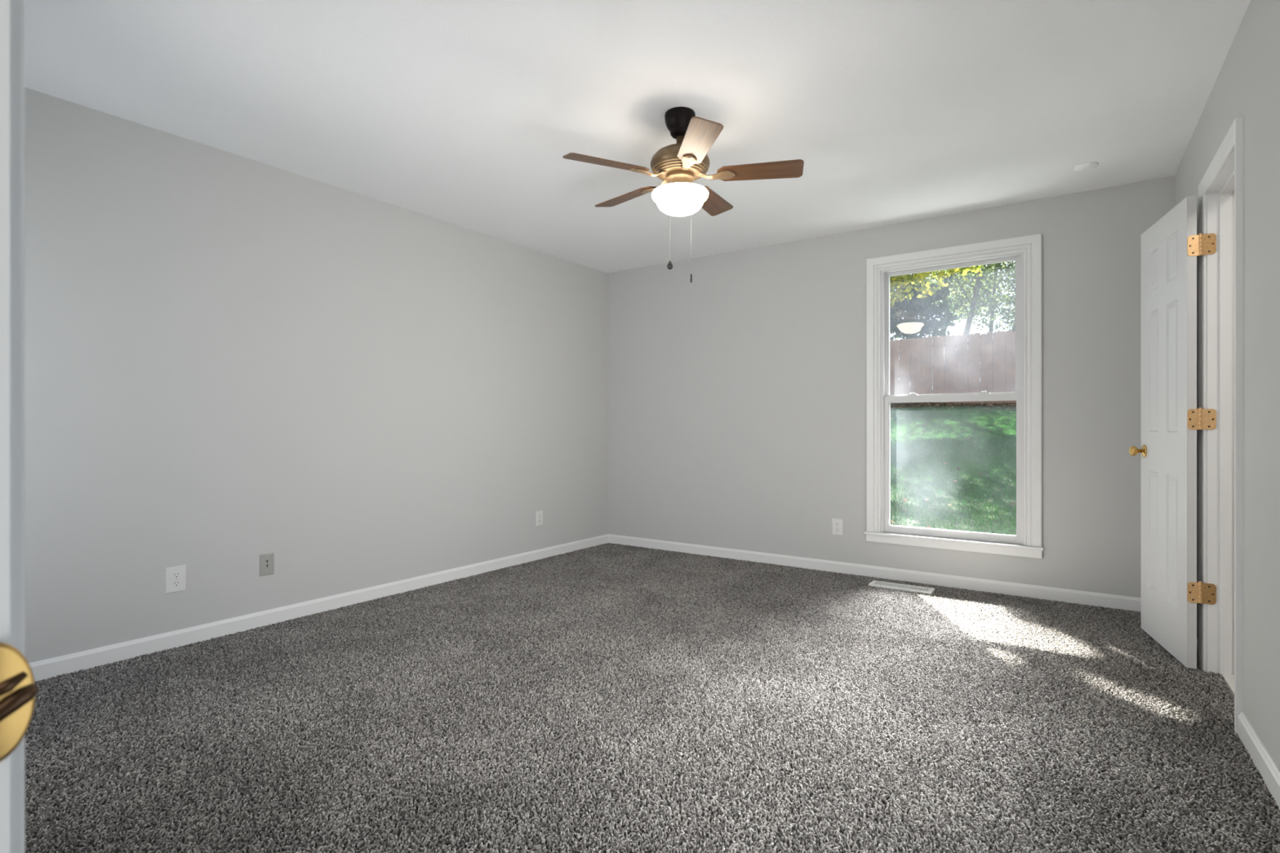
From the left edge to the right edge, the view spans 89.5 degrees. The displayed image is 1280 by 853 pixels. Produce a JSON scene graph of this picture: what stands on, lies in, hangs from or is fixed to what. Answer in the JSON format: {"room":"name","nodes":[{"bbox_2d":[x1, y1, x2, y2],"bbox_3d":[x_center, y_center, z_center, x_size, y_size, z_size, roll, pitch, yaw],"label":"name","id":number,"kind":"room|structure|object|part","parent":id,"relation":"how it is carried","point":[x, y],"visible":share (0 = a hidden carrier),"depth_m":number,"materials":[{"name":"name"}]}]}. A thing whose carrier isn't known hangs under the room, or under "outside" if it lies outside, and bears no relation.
{"room":"empty bedroom","nodes":[
{"label":"empty bedroom","id":0,"kind":"room"},
{"bbox_2d":[0,642,39,761],"bbox_3d":[-0.302,0.129,0.292,0.009,0.057,0.046,0,0,35],"label":"door knob","id":1,"kind":"object","parent":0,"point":[18,688],"visible":1,"depth_m":0.30,"materials":[{"name":"gold metal"}]},
{"bbox_2d":[25,87,608,662],"bbox_3d":[-1.631,-0.108,4.025,0.120,2.563,4.862,0,0,35],"label":"wall","id":2,"kind":"structure","parent":0,"point":[232,360],"depth_m":3.40,"materials":[{"name":"grey paint"}]},
{"bbox_2d":[165,564,186,594],"bbox_3d":[-2.212,0.729,3.078,0.008,0.122,0.084,0,0,35],"label":"wall outlet","id":3,"kind":"object","parent":2,"relation":"attached to","point":[175,576],"visible":1,"depth_m":3.07,"materials":[{"name":"white plastic"}]},
{"bbox_2d":[172,580,180,586],"bbox_3d":[-2.210,0.750,3.077,0.004,0.028,0.034,0,0,35],"label":"receptacle","id":4,"kind":"object","parent":3,"relation":"attached to","point":[175,583],"depth_m":3.08,"materials":[{"name":"white plastic"}]},
{"bbox_2d":[172,572,180,578],"bbox_3d":[-2.210,0.709,3.077,0.004,0.028,0.034,0,0,35],"label":"receptacle","id":5,"kind":"object","parent":3,"relation":"attached to","point":[175,575],"depth_m":3.08,"materials":[{"name":"white plastic"}]},
{"bbox_2d":[259,552,274,576],"bbox_3d":[-1.976,0.731,3.418,0.007,0.114,0.072,0,0,35],"label":"phone jack","id":6,"kind":"object","parent":2,"relation":"attached to","point":[266,561],"visible":1,"depth_m":3.42,"materials":[{"name":"grey plastic"}]},
{"bbox_2d":[28,533,608,681],"bbox_3d":[-1.584,1.013,3.974,0.014,0.080,4.552,0,0,35],"label":"baseboard","id":7,"kind":"structure","parent":2,"relation":"attached to","point":[46,668],"depth_m":3.41,"materials":[{"name":"white paint"}]},
{"bbox_2d":[536,510,542,526],"bbox_3d":[-0.795,0.728,5.113,0.008,0.120,0.072,0,0,35],"label":"wall outlet","id":8,"kind":"object","parent":2,"relation":"attached to","point":[539,513],"visible":1,"depth_m":5.11,"materials":[{"name":"white plastic"}]},
{"bbox_2d":[25,0,1250,272],"bbox_3d":[0.084,-1.490,2.831,4.298,0.200,4.862,0,0,35],"label":"ceiling","id":9,"kind":"structure","parent":0,"point":[466,113],"depth_m":2.67,"materials":[{"name":"white paint"}]},
{"bbox_2d":[562,106,804,282],"bbox_3d":[0.180,-1.000,2.898,1.034,0.779,1.020,0,0,35],"label":"ceiling fan","id":10,"kind":"object","parent":9,"relation":"hanging from","point":[679,164],"visible":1,"depth_m":2.80,"materials":[{"name":"brown wood"}]},
{"bbox_3d":[-0.137,-1.110,2.719,0.368,0.006,0.124,0,13,-26],"label":"blade","id":11,"kind":"part","parent":10,"relation":"part of","materials":[{"name":"brown wood"}]},
{"bbox_3d":[-0.063,-1.110,3.123,0.124,0.006,0.368,-18,12,-42],"label":"blade","id":12,"kind":"part","parent":10,"relation":"part of","materials":[{"name":"brown wood"}]},
{"bbox_3d":[0.142,-0.892,2.783,0.002,0.396,0.078,0,0,22],"label":"pull chain","id":13,"kind":"part","parent":10,"relation":"part of","materials":[{"name":"silver metal"}]},
{"bbox_3d":[0.178,-0.995,2.870,0.254,0.104,0.254,0,0,35],"label":"lamp shade","id":14,"kind":"part","parent":10,"relation":"part of","materials":[{"name":"white glass"}]},
{"bbox_3d":[0.206,-0.868,2.781,0.002,0.443,0.080,0,0,-17],"label":"pull chain","id":15,"kind":"part","parent":10,"relation":"part of","materials":[{"name":"silver metal"}]},
{"bbox_3d":[0.224,-1.110,2.524,0.124,0.006,0.368,13,-2,-7],"label":"blade","id":16,"kind":"part","parent":10,"relation":"part of","materials":[{"name":"brown wood"}]},
{"bbox_3d":[0.344,-1.110,3.177,0.124,0.006,0.368,-15,-7,28],"label":"blade","id":17,"kind":"part","parent":10,"relation":"part of","materials":[{"name":"brown wood"}]},
{"bbox_3d":[0.521,-1.110,2.807,0.368,0.006,0.124,0,-13,10],"label":"blade","id":18,"kind":"part","parent":10,"relation":"part of","materials":[{"name":"brown wood"}]},
{"bbox_2d":[1074,161,1098,171],"bbox_3d":[2.380,-1.382,3.442,0.108,0.016,0.108,0,0,35],"label":"cover plate","id":19,"kind":"object","parent":9,"relation":"attached to","point":[1091,165],"visible":1,"depth_m":3.42,"materials":[{"name":"white paint"}]},
{"bbox_2d":[25,555,1279,852],"bbox_3d":[0.081,1.116,2.809,4.278,0.114,4.762,0,0,35],"label":"floor","id":20,"kind":"structure","parent":0,"point":[1057,774],"depth_m":1.90,"materials":[{"name":"grey carpet"}]},
{"bbox_2d":[25,542,1279,852],"bbox_3d":[0.070,1.051,2.822,4.072,0.015,4.578,0,0,35],"label":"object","id":21,"kind":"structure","parent":20,"relation":"on","point":[664,573],"depth_m":2.28,"materials":[{"name":"grey carpet"}]},
{"bbox_2d":[868,580,934,594],"bbox_3d":[1.698,1.047,4.195,0.383,0.020,0.122,0,0,35],"label":"floor vent","id":22,"kind":"object","parent":20,"relation":"in","point":[877,584],"visible":1,"depth_m":4.18,"materials":[{"name":"white metal"}]},
{"bbox_2d":[608,176,1174,597],"bbox_3d":[1.482,-0.108,4.716,4.198,2.563,0.170,0,0,35],"label":"wall","id":23,"kind":"structure","parent":0,"point":[737,391],"depth_m":4.68,"materials":[{"name":"grey paint"}]},
{"bbox_2d":[831,518,843,535],"bbox_3d":[1.422,0.724,4.649,0.080,0.118,0.008,0,0,35],"label":"wall outlet","id":24,"kind":"object","parent":23,"relation":"attached to","point":[837,524],"visible":1,"depth_m":4.65,"materials":[{"name":"white plastic"}]},
{"bbox_2d":[608,533,1141,612],"bbox_3d":[1.334,1.013,4.707,3.967,0.080,0.014,0,0,35],"label":"baseboard","id":25,"kind":"structure","parent":23,"relation":"attached to","point":[1091,598],"depth_m":4.38,"materials":[{"name":"white paint"}]},
{"bbox_2d":[864,233,1044,558],"bbox_3d":[2.065,-0.184,4.295,1.066,1.977,0.214,0,0,35],"label":"window","id":26,"kind":"structure","parent":23,"relation":"in","point":[1025,251],"depth_m":4.16,"materials":[{"name":"white paint"}]},
{"bbox_3d":[2.044,0.260,4.264,0.829,0.940,0.036,0,0,35],"label":"sash","id":27,"kind":"part","parent":26,"relation":"part of","materials":[{"name":"white plastic"}]},
{"bbox_3d":[2.066,-0.621,4.297,0.829,0.904,0.034,0,0,35],"label":"sash","id":28,"kind":"part","parent":26,"relation":"part of","materials":[{"name":"white plastic"}]},
{"bbox_2d":[1174,0,1279,771],"bbox_3d":[1.713,-0.108,1.578,0.115,2.563,4.720,0,0,33],"label":"wall","id":29,"kind":"structure","parent":0,"point":[1246,85],"depth_m":2.04,"materials":[{"name":"grey paint"}]},
{"bbox_2d":[1128,195,1216,668],"bbox_3d":[2.493,0.025,3.054,0.160,2.036,0.609,0,0,22],"label":"door","id":30,"kind":"structure","parent":29,"relation":"in","point":[1171,418],"depth_m":2.96,"materials":[{"name":"white paint"}]},
{"bbox_3d":[2.535,0.125,3.299,0.054,0.052,0.052,0,0,35],"label":"knob","id":31,"kind":"part","parent":30,"relation":"part of","materials":[{"name":"gold metal"}]},
{"bbox_2d":[1198,116,1243,735],"bbox_3d":[2.321,0.002,2.464,0.211,2.115,0.740,0,0,35],"label":"door frame","id":32,"kind":"structure","parent":29,"relation":"attached to","point":[1220,189],"depth_m":2.72,"materials":[{"name":"white paint"}]},
{"bbox_2d":[1196,638,1279,809],"bbox_3d":[1.716,1.013,1.700,0.014,0.080,4.486,0,0,33],"label":"baseboard","id":33,"kind":"structure","parent":29,"relation":"attached to","point":[1260,757],"depth_m":1.96,"materials":[{"name":"white paint"}]},
{"bbox_3d":[-1.202,-0.109,0.862,4.198,2.563,0.120,0,0,35],"label":"wall","id":34,"kind":"structure","parent":0,"visible":0},
{"bbox_2d":[0,0,25,852],"bbox_3d":[-0.016,-0.002,0.044,0.891,2.109,0.135,0,0,35],"label":"door frame","id":35,"kind":"structure","parent":34,"relation":"attached to","point":[12,12],"depth_m":0.31,"materials":[{"name":"white paint"}]},
{"bbox_3d":[0.018,-0.002,0.094,0.891,2.109,0.014,0,0,35],"label":"casing","id":36,"kind":"part","parent":35,"relation":"part of","materials":[{"name":"white paint"}]},
{"label":"outside","id":37,"kind":"structure","parent":0,"visible":0},
{"bbox_2d":[890,392,1016,535],"bbox_3d":[13.171,-0.022,36.415,48.000,2.536,65.180,0,0,35],"label":"ground","id":38,"kind":"structure","parent":37,"point":[995,407],"depth_m":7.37,"materials":[{"name":"plant"}]},
{"bbox_2d":[889,271,964,341],"bbox_3d":[7.451,-5.403,20.924,5.385,9.031,3.711,0,0,44],"label":"tree","id":39,"kind":"object","parent":38,"relation":"on","point":[910,326],"visible":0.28,"depth_m":19.70,"materials":[{"name":"green plant"}]},
{"bbox_2d":[889,265,982,306],"bbox_3d":[3.158,-5.029,13.521,10.156,10.448,11.275,0,0,2],"label":"tree","id":40,"kind":"object","parent":38,"relation":"on","point":[895,281],"visible":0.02,"depth_m":14.00,"materials":[{"name":"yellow plant"}]},
{"bbox_2d":[889,330,1016,404],"bbox_3d":[8.739,-1.357,17.168,13.924,2.220,0.165,0,0,35],"label":"wooden fence","id":41,"kind":"object","parent":38,"relation":"on","point":[979,362],"visible":0.23,"depth_m":17.27,"materials":[{"name":"red wood"}]},
{"bbox_2d":[890,402,1016,527],"bbox_3d":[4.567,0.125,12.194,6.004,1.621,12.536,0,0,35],"label":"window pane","id":42,"kind":"object","parent":38,"relation":"on","point":[928,404],"visible":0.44,"depth_m":16.18,"materials":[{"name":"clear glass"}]},
{"bbox_2d":[923,262,1008,383],"bbox_3d":[11.529,-5.633,24.896,6.240,9.135,3.841,0,0,35],"label":"tree","id":43,"kind":"object","parent":38,"relation":"on","point":[956,306],"visible":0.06,"depth_m":24.23,"materials":[{"name":"green plant"}]},
{"bbox_3d":[11.529,-7.051,24.896,6.240,6.300,3.841,0,0,35],"label":"crown","id":44,"kind":"part","parent":43,"relation":"part of","materials":[{"name":"green plant"}]},
{"bbox_2d":[926,262,1015,338],"bbox_3d":[10.191,-5.385,19.810,4.433,9.003,3.516,0,0,35],"label":"tree","id":45,"kind":"object","parent":38,"relation":"on","point":[975,277],"visible":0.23,"depth_m":19.53,"materials":[{"name":"green plant"}]},
{"bbox_2d":[955,261,1015,332],"bbox_3d":[11.488,-5.784,20.708,4.673,9.255,3.146,0,0,35],"label":"tree","id":46,"kind":"object","parent":38,"relation":"on","point":[993,316],"visible":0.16,"depth_m":20.64,"materials":[{"name":"green plant"}]},
{"bbox_2d":[978,262,1015,352],"bbox_3d":[12.613,-5.710,20.955,4.620,8.967,3.398,0,0,35],"label":"tree","id":47,"kind":"object","parent":38,"relation":"on","point":[1011,322],"visible":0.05,"depth_m":21.32,"materials":[{"name":"green plant"}]}
]}

